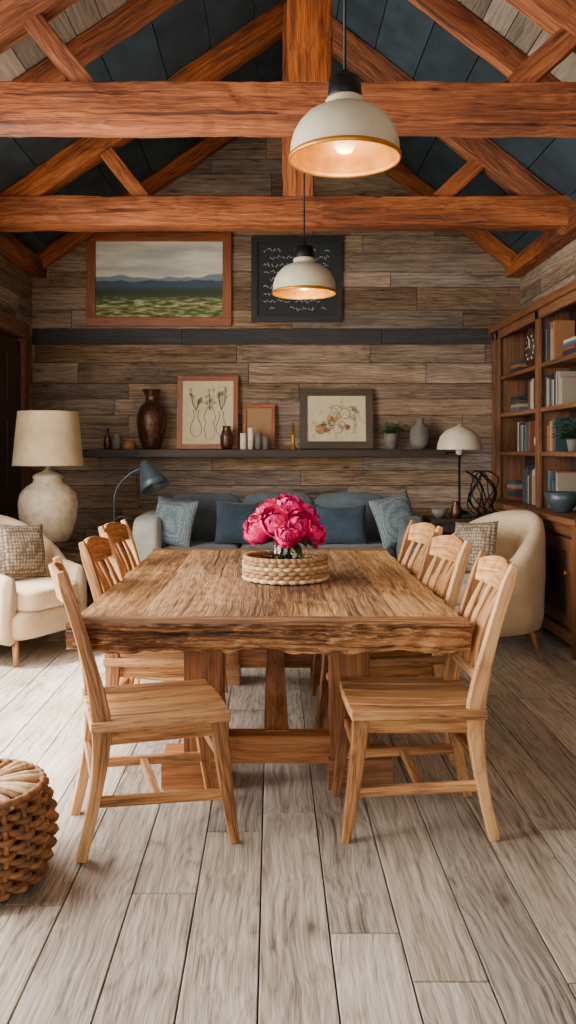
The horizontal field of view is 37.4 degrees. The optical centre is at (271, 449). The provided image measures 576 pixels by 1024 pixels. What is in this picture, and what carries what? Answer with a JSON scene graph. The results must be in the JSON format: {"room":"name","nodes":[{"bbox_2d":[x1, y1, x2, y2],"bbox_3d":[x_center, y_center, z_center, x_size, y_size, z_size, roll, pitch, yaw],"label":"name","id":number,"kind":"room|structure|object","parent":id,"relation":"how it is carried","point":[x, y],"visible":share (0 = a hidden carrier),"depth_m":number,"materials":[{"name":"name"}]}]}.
{"room":"dining room","nodes":[
{"label":"dining room","id":0,"kind":"room"},
{"bbox_2d":[0,255,32,484],"bbox_3d":[-2.325,-0.215,3.315,0.030,3.184,9.824,0,0,0],"label":"wall","id":1,"kind":"structure","parent":0,"point":[15,284],"depth_m":7.75,"materials":[{"name":"brown wood"}]},
{"bbox_2d":[0,310,29,520],"bbox_3d":[-2.237,0.120,7.150,0.135,2.520,1.200,0,0,0],"label":"door","id":2,"kind":"structure","parent":1,"relation":"in","point":[14,353],"depth_m":7.33,"materials":[{"name":"brown wood"}]},
{"bbox_2d":[0,232,46,277],"bbox_3d":[-2.240,-1.730,3.300,0.140,0.140,9.800,0,0,0],"label":"wooden beam","id":3,"kind":"structure","parent":1,"relation":"attached to","point":[12,249],"depth_m":7.45,"materials":[{"name":"brown wood"}]},
{"bbox_2d":[30,136,519,580],"bbox_3d":[0.040,-1.070,8.217,4.900,5.000,0.035,0,0,0],"label":"wall","id":4,"kind":"structure","parent":0,"point":[419,308],"depth_m":8.21,"materials":[{"name":"brown wood"}]},
{"bbox_2d":[87,581,91,592],"bbox_3d":[0.040,1.320,8.190,4.700,0.120,0.020,0,0,0],"label":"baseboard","id":5,"kind":"structure","parent":4,"relation":"attached to","point":[88,585],"depth_m":8.18,"materials":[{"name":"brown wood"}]},
{"bbox_2d":[87,232,231,326],"bbox_3d":[-1.085,-1.640,8.178,1.390,0.900,0.040,0,0,0],"label":"landscape painting","id":6,"kind":"object","parent":4,"relation":"attached to","point":[135,279],"visible":0.98,"depth_m":8.18,"materials":[{"name":"multicoloured paint"}]},
{"bbox_2d":[82,449,445,457],"bbox_3d":[-0.090,0.033,8.048,3.420,0.075,0.300,0,0,0],"label":"wall shelf","id":7,"kind":"object","parent":4,"relation":"attached to","point":[87,453],"visible":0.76,"depth_m":7.90,"materials":[{"name":"brown wood"}]},
{"bbox_2d":[104,428,110,448],"bbox_3d":[-1.560,-0.105,8.065,0.070,0.200,0.070,0,0,0],"label":"bottle","id":8,"kind":"object","parent":7,"relation":"on","point":[107,439],"visible":0.82,"depth_m":8.04,"materials":[{"name":"brown glass"}]},
{"bbox_2d":[112,434,121,448],"bbox_3d":[-1.470,-0.080,8.045,0.090,0.150,0.090,0,0,0],"label":"jar","id":9,"kind":"object","parent":7,"relation":"on","point":[116,440],"visible":0.86,"depth_m":8.01,"materials":[{"name":"grey ceramic"}]},
{"bbox_2d":[122,441,135,448],"bbox_3d":[-1.350,-0.045,8.015,0.130,0.080,0.130,0,0,0],"label":"jar","id":10,"kind":"object","parent":7,"relation":"on","point":[125,444],"visible":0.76,"depth_m":7.96,"materials":[{"name":"ceramic"}]},
{"bbox_2d":[137,389,165,448],"bbox_3d":[-1.140,-0.290,8.045,0.280,0.570,0.280,0,0,0],"label":"bronze vase","id":11,"kind":"object","parent":7,"relation":"on","point":[151,416],"visible":0.9,"depth_m":7.95,"materials":[{"name":"brown metal"}]},
{"bbox_2d":[177,376,237,448],"bbox_3d":[-0.615,-0.358,8.125,0.580,0.700,0.105,0,0,0],"label":"sketch","id":12,"kind":"object","parent":7,"relation":"on","point":[205,404],"visible":0.98,"depth_m":8.12,"materials":[{"name":"beige paper"}]},
{"bbox_2d":[220,426,232,448],"bbox_3d":[-0.425,-0.115,7.970,0.124,0.220,0.124,0,0,0],"label":"vase","id":13,"kind":"object","parent":7,"relation":"on","point":[226,437],"visible":0.96,"depth_m":7.93,"materials":[{"name":"brown metal"}]},
{"bbox_2d":[240,426,268,448],"bbox_3d":[-0.165,-0.115,7.970,0.270,0.220,0.060,0,0,0],"label":"candles","id":14,"kind":"object","parent":7,"relation":"on","point":[265,439],"visible":0.92,"depth_m":7.95,"materials":[{"name":"wax"}]},
{"bbox_2d":[243,404,274,448],"bbox_3d":[-0.125,-0.224,8.140,0.310,0.430,0.085,0,0,0],"label":"framed print","id":15,"kind":"object","parent":7,"relation":"on","point":[261,417],"visible":0.8,"depth_m":8.14,"materials":[{"name":"brown wood"}]},
{"bbox_2d":[288,423,297,448],"bbox_3d":[0.200,-0.133,8.045,0.090,0.255,0.090,0,0,0],"label":"candlestick","id":16,"kind":"object","parent":7,"relation":"on","point":[293,435],"visible":0.87,"depth_m":8.03,"materials":[{"name":"gold metal"}]},
{"bbox_2d":[300,389,373,448],"bbox_3d":[0.615,-0.299,8.130,0.700,0.580,0.104,0,0,0],"label":"framed botanical print","id":17,"kind":"object","parent":7,"relation":"on","point":[329,418],"visible":0.99,"depth_m":8.12,"materials":[{"name":"paper"}]},
{"bbox_2d":[377,418,408,448],"bbox_3d":[1.137,-0.152,8.045,0.295,0.293,0.290,0,0,0],"label":"potted plant","id":18,"kind":"object","parent":7,"relation":"on","point":[391,438],"visible":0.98,"depth_m":8.00,"materials":[{"name":"green plant"}]},
{"bbox_2d":[409,418,430,448],"bbox_3d":[1.400,-0.155,8.045,0.200,0.300,0.200,0,0,0],"label":"round vase","id":19,"kind":"object","parent":7,"relation":"on","point":[419,436],"visible":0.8,"depth_m":7.98,"materials":[{"name":"beige ceramic"}]},
{"bbox_2d":[251,236,341,321],"bbox_3d":[0.235,-1.640,8.178,0.870,0.820,0.040,0,0,0],"label":"chalkboard","id":20,"kind":"object","parent":4,"relation":"attached to","point":[269,254],"visible":0.57,"depth_m":8.18,"materials":[{"name":"black"}]},
{"bbox_2d":[0,593,575,1023],"bbox_3d":[0.051,1.415,3.300,5.022,0.070,10.100,0,0,0],"label":"floor","id":21,"kind":"structure","parent":0,"point":[421,918],"depth_m":2.68,"materials":[{"name":"brown wood"}]},
{"bbox_2d":[0,758,58,901],"bbox_3d":[-0.955,1.216,2.740,0.524,0.318,0.524,0,0,19],"label":"pouf","id":22,"kind":"object","parent":21,"relation":"on","point":[28,814],"visible":1,"depth_m":2.64,"materials":[{"name":"wicker"}]},
{"bbox_2d":[0,515,86,667],"bbox_3d":[-1.793,0.912,5.828,0.860,0.945,0.864,0,0,28],"label":"armchair","id":23,"kind":"object","parent":21,"relation":"on","point":[30,607],"visible":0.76,"depth_m":5.51,"materials":[{"name":"beige fabric"}]},
{"bbox_2d":[0,524,46,577],"bbox_3d":[-1.721,0.695,5.851,0.184,0.399,0.408,0,0,39],"label":"throw pillow","id":24,"kind":"object","parent":23,"relation":"on","point":[22,550],"visible":0.96,"depth_m":5.78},
{"bbox_2d":[54,538,80,548],"bbox_3d":[-1.770,1.050,6.720,0.510,0.660,0.510,0,0,0],"label":"side table","id":25,"kind":"object","parent":21,"relation":"on","point":[72,542],"visible":0.04,"depth_m":6.60,"materials":[{"name":"brown wood"}]},
{"bbox_2d":[12,410,83,542],"bbox_3d":[-1.770,0.208,6.720,0.553,1.023,0.553,0,0,0],"label":"table lamp","id":26,"kind":"object","parent":25,"relation":"on","point":[48,438],"visible":0.96,"depth_m":6.53,"materials":[{"name":"ceramic"}]},
{"bbox_2d":[113,459,168,521],"bbox_3d":[-1.144,0.729,7.008,0.602,1.303,0.267,0,0,15],"label":"reading lamp","id":27,"kind":"object","parent":21,"relation":"on","point":[152,481],"visible":0.75,"depth_m":6.99,"materials":[{"name":"grey metal"}]},
{"bbox_2d":[49,556,239,862],"bbox_3d":[-0.481,0.893,3.100,0.646,0.981,0.451,0,0,-16],"label":"dining chair","id":28,"kind":"object","parent":21,"relation":"on","point":[170,710],"visible":1,"depth_m":2.96,"materials":[{"name":"brown wood"}]},
{"bbox_2d":[79,532,228,728],"bbox_3d":[-0.537,0.893,3.932,0.646,0.981,0.451,0,0,3],"label":"dining chair","id":29,"kind":"object","parent":21,"relation":"on","point":[164,663],"visible":0.39,"depth_m":3.74,"materials":[{"name":"brown wood"}]},
{"bbox_2d":[98,519,227,691],"bbox_3d":[-0.597,0.893,4.685,0.646,0.981,0.451,0,0,7],"label":"dining chair","id":30,"kind":"object","parent":21,"relation":"on","point":[118,532],"visible":0.12,"depth_m":4.76,"materials":[{"name":"brown wood"}]},
{"bbox_2d":[65,548,471,789],"bbox_3d":[-0.013,1.005,4.275,1.495,0.750,2.412,0,0,0],"label":"dining table","id":31,"kind":"object","parent":21,"relation":"on","point":[198,603],"visible":0.84,"depth_m":3.48,"materials":[{"name":"brown wood"}]},
{"bbox_2d":[242,550,328,584],"bbox_3d":[0.065,0.567,4.140,0.424,0.120,0.424,0,0,24],"label":"woven tray","id":32,"kind":"object","parent":31,"relation":"on","point":[257,566],"visible":0.97,"depth_m":3.97,"materials":[{"name":"wicker"}]},
{"bbox_2d":[243,494,326,558],"bbox_3d":[0.061,0.389,4.139,0.408,0.346,0.355,0,0,0],"label":"flower bouquet","id":33,"kind":"object","parent":32,"relation":"on","point":[287,521],"visible":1,"depth_m":4.08,"materials":[{"name":"pink plant"}]},
{"bbox_2d":[132,492,423,568],"bbox_3d":[0.055,0.880,7.500,2.460,1.000,0.940,0,0,0],"label":"sofa","id":34,"kind":"object","parent":21,"relation":"on","point":[146,532],"visible":0.21,"depth_m":7.59,"materials":[{"name":"blue fabric"}]},
{"bbox_2d":[155,496,198,547],"bbox_3d":[-0.841,0.615,7.259,0.448,0.441,0.210,0,0,31],"label":"throw pillow","id":35,"kind":"object","parent":34,"relation":"on","point":[177,517],"visible":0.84,"depth_m":7.17,"materials":[{"name":"grey fabric"}]},
{"bbox_2d":[214,501,259,543],"bbox_3d":[-0.300,0.630,7.339,0.398,0.383,0.194,0,0,-6],"label":"throw pillow","id":36,"kind":"object","parent":34,"relation":"on","point":[231,517],"visible":0.73,"depth_m":7.28,"materials":[{"name":"blue fabric"}]},
{"bbox_2d":[315,505,367,543],"bbox_3d":[0.600,0.645,7.344,0.454,0.344,0.179,0,0,5],"label":"throw pillow","id":37,"kind":"object","parent":34,"relation":"on","point":[346,524],"visible":0.89,"depth_m":7.28,"materials":[{"name":"blue fabric"}]},
{"bbox_2d":[368,490,414,548],"bbox_3d":[1.050,0.595,7.219,0.488,0.505,0.210,0,0,-23],"label":"throw pillow","id":38,"kind":"object","parent":34,"relation":"on","point":[387,512],"visible":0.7,"depth_m":7.13,"materials":[{"name":"grey fabric"}]},
{"bbox_2d":[309,520,442,695],"bbox_3d":[0.567,0.893,4.637,0.646,0.981,0.451,0,0,-11],"label":"dining chair","id":39,"kind":"object","parent":21,"relation":"on","point":[420,533],"visible":0.13,"depth_m":4.76,"materials":[{"name":"brown wood"}]},
{"bbox_2d":[315,531,471,760],"bbox_3d":[0.557,0.893,3.946,0.646,0.981,0.451,0,0,-10],"label":"dining chair","id":40,"kind":"object","parent":21,"relation":"on","point":[396,663],"visible":0.33,"depth_m":3.84,"materials":[{"name":"brown wood"}]},
{"bbox_2d":[331,550,517,843],"bbox_3d":[0.562,0.893,3.201,0.646,0.981,0.451,0,0,-1],"label":"dining chair","id":41,"kind":"object","parent":21,"relation":"on","point":[444,704],"visible":0.94,"depth_m":3.02,"materials":[{"name":"brown wood"}]},
{"bbox_2d":[423,515,475,532],"bbox_3d":[1.650,0.980,7.350,0.620,0.800,0.420,0,0,0],"label":"console table","id":42,"kind":"object","parent":21,"relation":"on","point":[448,524],"visible":0.2,"depth_m":7.18,"materials":[{"name":"brown wood"}]},
{"bbox_2d":[431,508,447,517],"bbox_3d":[1.430,0.540,7.250,0.140,0.080,0.140,0,0,0],"label":"bowl","id":43,"kind":"object","parent":42,"relation":"on","point":[437,512],"visible":1,"depth_m":7.21,"materials":[{"name":"grey ceramic"}]},
{"bbox_2d":[450,501,461,518],"bbox_3d":[1.560,0.505,7.200,0.100,0.150,0.100,0,0,0],"label":"vase","id":44,"kind":"object","parent":42,"relation":"on","point":[456,511],"visible":1,"depth_m":7.17,"materials":[{"name":"brown metal"}]},
{"bbox_2d":[446,512,472,516],"bbox_3d":[1.640,0.566,7.440,0.200,0.028,0.150,0,0,0],"label":"book stack","id":45,"kind":"object","parent":42,"relation":"on","point":[448,513],"visible":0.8,"depth_m":7.37,"materials":[{"name":"paper"}]},
{"bbox_2d":[437,424,481,513],"bbox_3d":[1.640,0.160,7.440,0.390,0.780,0.390,0,0,0],"label":"mushroom lamp","id":46,"kind":"object","parent":45,"relation":"on","point":[459,437],"visible":0.88,"depth_m":7.32,"materials":[{"name":"white metal"}]},
{"bbox_2d":[465,470,498,518],"bbox_3d":[1.790,0.377,7.220,0.300,0.406,0.140,0,0,0],"label":"wire sculpture","id":47,"kind":"object","parent":42,"relation":"on","point":[472,475],"visible":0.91,"depth_m":7.19,"materials":[{"name":"metal"}]},
{"bbox_2d":[429,510,545,647],"bbox_3d":[1.512,0.912,6.030,0.860,0.945,0.864,0,0,-30],"label":"armchair","id":48,"kind":"object","parent":21,"relation":"on","point":[521,537],"visible":0.3,"depth_m":5.74,"materials":[{"name":"beige fabric"}]},
{"bbox_2d":[454,521,498,571],"bbox_3d":[1.439,0.695,6.059,0.185,0.399,0.409,0,0,-38],"label":"throw pillow","id":49,"kind":"object","parent":48,"relation":"on","point":[483,536],"visible":0.61,"depth_m":5.97,"materials":[{"name":"beige fabric"}]},
{"bbox_2d":[477,280,575,660],"bbox_3d":[2.175,0.105,6.849,0.421,2.550,2.642,0,0,0],"label":"bookcase","id":50,"kind":"object","parent":21,"relation":"on","point":[508,335],"visible":0.52,"depth_m":6.76,"materials":[{"name":"brown wood"}]},
{"bbox_2d":[524,327,534,366],"bbox_3d":[2.189,-0.861,7.140,0.062,0.340,0.340,0,0,0],"label":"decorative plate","id":51,"kind":"object","parent":50,"relation":"on","point":[529,342],"visible":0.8,"depth_m":7.13,"materials":[{"name":"brown ceramic"}]},
{"bbox_2d":[507,320,575,509],"bbox_3d":[2.260,-0.278,6.752,0.190,1.467,2.166,0,0,0],"label":"books","id":52,"kind":"object","parent":50,"relation":"on","point":[560,387],"visible":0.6,"depth_m":6.58,"materials":[{"name":"paper"}]},
{"bbox_2d":[543,491,575,512],"bbox_3d":[2.120,0.380,6.200,0.270,0.150,0.270,0,0,0],"label":"metal bowl","id":53,"kind":"object","parent":50,"relation":"on","point":[559,501],"visible":1,"depth_m":6.12,"materials":[{"name":"metal"}]},
{"bbox_2d":[551,412,575,451],"bbox_3d":[2.192,-0.132,6.208,0.312,0.287,0.335,0,0,-36],"label":"potted plant","id":54,"kind":"object","parent":50,"relation":"on","point":[568,435],"visible":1,"depth_m":6.19,"materials":[{"name":"green plant"}]},
{"bbox_2d":[0,0,575,253],"bbox_3d":[0.041,-2.646,3.300,5.157,1.912,10.000,0,0,0],"label":"ceiling","id":55,"kind":"structure","parent":0,"point":[406,36],"depth_m":6.16,"materials":[{"name":"wood"}]},
{"bbox_2d":[36,136,516,268],"bbox_3d":[0.040,-2.609,8.080,4.662,1.816,0.104,0,0,0],"label":"rafters","id":56,"kind":"object","parent":55,"relation":"attached to","point":[204,149],"visible":0.3,"depth_m":8.03,"materials":[{"name":"brown wood"}]},
{"bbox_2d":[13,0,558,82],"bbox_3d":[0.042,-2.608,5.300,4.662,1.819,0.105,0,0,0],"label":"rafters","id":57,"kind":"object","parent":55,"relation":"attached to","point":[134,15],"visible":0.59,"depth_m":5.25,"materials":[{"name":"brown wood"}]},
{"bbox_2d":[0,0,575,137],"bbox_3d":[0.040,-2.588,4.551,4.740,1.860,0.213,0,0,0],"label":"roof truss","id":58,"kind":"object","parent":55,"relation":"attached to","point":[523,105],"visible":0.91,"depth_m":4.45,"materials":[{"name":"brown wood"}]},
{"bbox_2d":[0,0,575,234],"bbox_3d":[0.040,-2.590,6.551,4.740,1.858,0.216,0,0,0],"label":"roof truss","id":59,"kind":"object","parent":55,"relation":"attached to","point":[30,204],"visible":0.79,"depth_m":6.46,"materials":[{"name":"brown wood"}]},
{"bbox_3d":[0.200,-3.420,3.300,0.100,0.200,9.800,0,0,0],"label":"ridge beam","id":60,"kind":"structure","parent":55,"relation":"attached to","visible":0},
{"bbox_2d":[272,173,336,299],"bbox_3d":[0.230,-2.216,6.070,0.462,2.208,0.462,0,0,0],"label":"pendant lamp","id":61,"kind":"object","parent":60,"relation":"hanging from","point":[302,279],"visible":1,"depth_m":5.96,"materials":[{"name":"white metal"}]},
{"bbox_2d":[289,0,401,177],"bbox_3d":[0.300,-2.312,3.500,0.462,2.240,0.462,0,0,0],"label":"pendant lamp","id":62,"kind":"object","parent":60,"relation":"hanging from","point":[346,135],"visible":1,"depth_m":3.43,"materials":[{"name":"white metal"}]},
{"bbox_2d":[520,239,575,309],"bbox_3d":[2.433,-0.215,3.313,0.085,3.190,9.827,0,0,0],"label":"wall","id":63,"kind":"structure","parent":0,"point":[558,270],"depth_m":7.34,"materials":[{"name":"brown wood"}]},
{"bbox_2d":[505,208,575,277],"bbox_3d":[2.320,-1.730,3.300,0.140,0.140,9.800,0,0,0],"label":"wooden beam","id":64,"kind":"structure","parent":63,"relation":"attached to","point":[548,243],"depth_m":7.20,"materials":[{"name":"brown wood"}]}
]}

